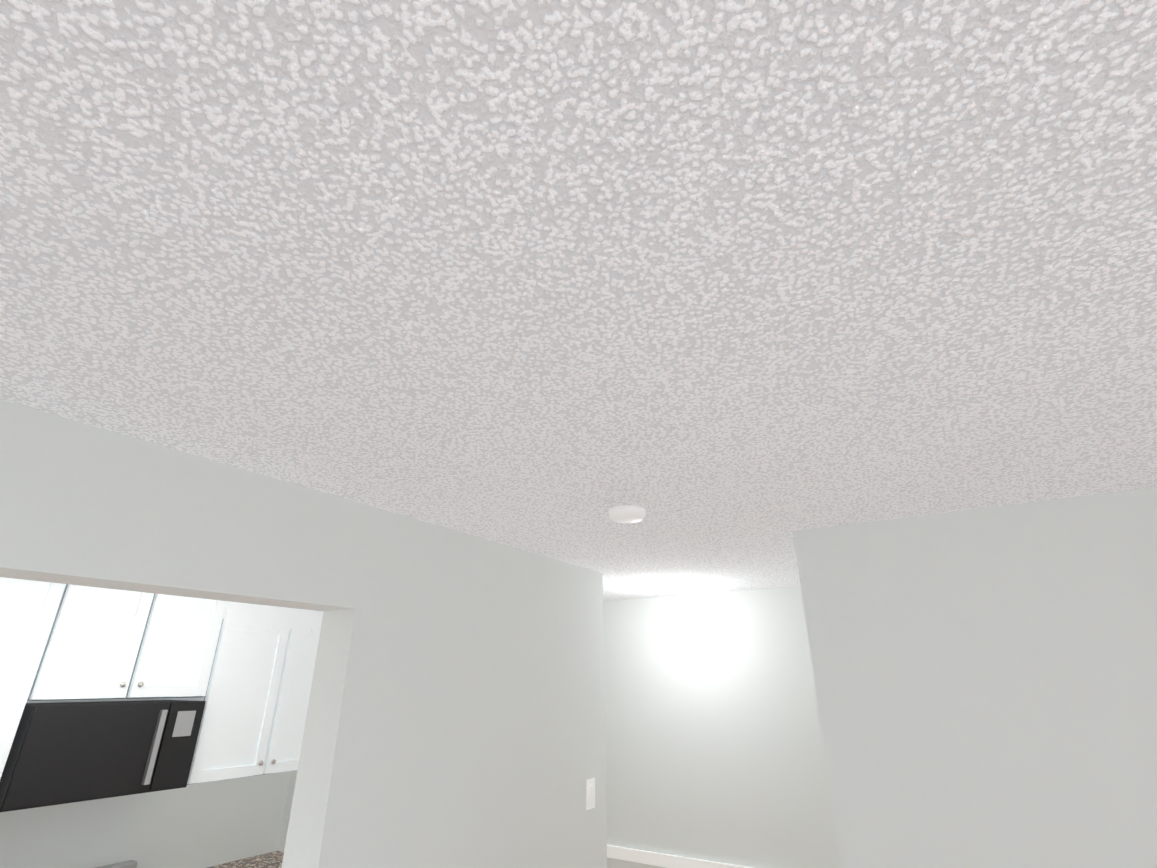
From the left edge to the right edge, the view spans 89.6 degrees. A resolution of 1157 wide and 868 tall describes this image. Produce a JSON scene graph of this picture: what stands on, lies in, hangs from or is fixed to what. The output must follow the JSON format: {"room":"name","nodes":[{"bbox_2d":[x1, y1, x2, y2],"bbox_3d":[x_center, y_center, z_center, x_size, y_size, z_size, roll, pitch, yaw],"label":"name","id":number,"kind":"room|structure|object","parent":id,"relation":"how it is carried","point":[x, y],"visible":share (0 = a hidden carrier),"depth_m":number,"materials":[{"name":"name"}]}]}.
{"room":"living room","nodes":[
{"label":"living room","id":0,"kind":"room"},
{"bbox_2d":[0,698,290,867],"bbox_3d":[-2.628,1.935,2.859,0.120,2.440,4.930,-14,-27,29],"label":"wall","id":1,"kind":"structure","parent":0,"point":[205,825],"depth_m":3.19,"materials":[{"name":"grey paint"}]},
{"bbox_2d":[0,577,71,778],"bbox_3d":[-2.705,1.086,2.573,0.377,1.020,0.380,-14,-27,29],"label":"upper cabinet","id":2,"kind":"object","parent":1,"relation":"attached to","point":[31,612],"depth_m":2.63,"materials":[{"name":"white wood"}]},
{"bbox_2d":[36,585,231,784],"bbox_3d":[-2.401,1.275,3.021,0.377,1.020,0.769,-14,-27,29],"label":"upper cabinet","id":3,"kind":"object","parent":1,"relation":"attached to","point":[112,644],"depth_m":2.98,"materials":[{"name":"white wood"}]},
{"bbox_2d":[0,700,205,811],"bbox_3d":[-2.373,1.553,2.887,0.438,0.405,0.740,-14,-27,29],"label":"microwave","id":4,"kind":"object","parent":3,"relation":"attached to","point":[64,752],"visible":1,"depth_m":2.73,"materials":[{"name":"black metal"}]},
{"bbox_2d":[192,602,323,784],"bbox_3d":[-1.972,1.543,3.653,0.377,1.020,0.849,-14,-27,29],"label":"upper cabinet","id":5,"kind":"object","parent":1,"relation":"attached to","point":[245,671],"depth_m":3.45,"materials":[{"name":"white wood"}]},
{"bbox_2d":[278,771,296,851],"bbox_3d":[-0.954,2.136,3.334,2.170,2.440,0.120,-14,-27,29],"label":"wall","id":6,"kind":"structure","parent":0,"point":[287,812],"depth_m":3.76,"materials":[{"name":"grey paint"}]},
{"bbox_2d":[0,399,606,867],"bbox_3d":[-0.762,1.399,1.594,0.160,2.440,3.120,-14,-27,29],"label":"wall","id":7,"kind":"structure","parent":0,"point":[456,715],"depth_m":1.89,"materials":[{"name":"grey paint"}]},
{"bbox_2d":[586,778,594,809],"bbox_3d":[0.059,1.682,2.723,0.012,0.120,0.075,-14,-27,29],"label":"light switch","id":8,"kind":"object","parent":7,"relation":"attached to","point":[590,793],"visible":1,"depth_m":2.72,"materials":[{"name":"white plastic"}]},
{"bbox_2d":[0,0,1156,600],"bbox_3d":[-0.683,-0.511,0.287,9.200,0.060,9.600,-14,-27,29],"label":"ceiling","id":9,"kind":"structure","parent":0,"point":[730,294],"depth_m":0.82,"materials":[{"name":"white paint"}]},
{"bbox_2d":[608,505,645,522],"bbox_3d":[0.171,0.287,2.047,0.130,0.037,0.130,-14,-27,29],"label":"smoke detector","id":10,"kind":"object","parent":9,"relation":"attached to","point":[626,514],"visible":1,"depth_m":2.00,"materials":[{"name":"white plastic"}]},
{"bbox_2d":[603,586,841,867],"bbox_3d":[0.233,2.398,3.954,3.710,2.440,0.120,-14,-27,29],"label":"wall","id":11,"kind":"structure","parent":0,"point":[714,748],"depth_m":3.68,"materials":[{"name":"grey paint"}]},
{"bbox_2d":[607,845,751,867],"bbox_3d":[0.196,2.694,3.760,3.474,0.065,0.025,-14,-27,29],"label":"trim","id":12,"kind":"structure","parent":11,"relation":"attached to","point":[647,857],"depth_m":3.56,"materials":[{"name":"white wood"}]},
{"bbox_2d":[793,487,1156,867],"bbox_3d":[2.476,1.148,1.000,3.736,2.440,0.120,-14,-27,29],"label":"wall","id":13,"kind":"structure","parent":0,"point":[985,679],"depth_m":1.86,"materials":[{"name":"grey paint"}]},
{"bbox_3d":[-0.683,1.791,-0.687,9.200,0.060,9.600,-14,-27,29],"label":"floor","id":14,"kind":"structure","parent":0,"visible":0},
{"bbox_2d":[96,860,137,867],"bbox_3d":[-2.261,2.513,2.404,0.692,1.020,0.760,-14,-27,29],"label":"range","id":15,"kind":"object","parent":14,"relation":"on","point":[129,864],"visible":1,"depth_m":2.99,"materials":[{"name":"silver metal"}]},
{"bbox_2d":[207,851,283,867],"bbox_3d":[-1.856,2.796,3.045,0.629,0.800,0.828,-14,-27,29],"label":"countertop","id":16,"kind":"structure","parent":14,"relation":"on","point":[273,859],"depth_m":3.34,"materials":[{"name":"brown stone"}]}
]}

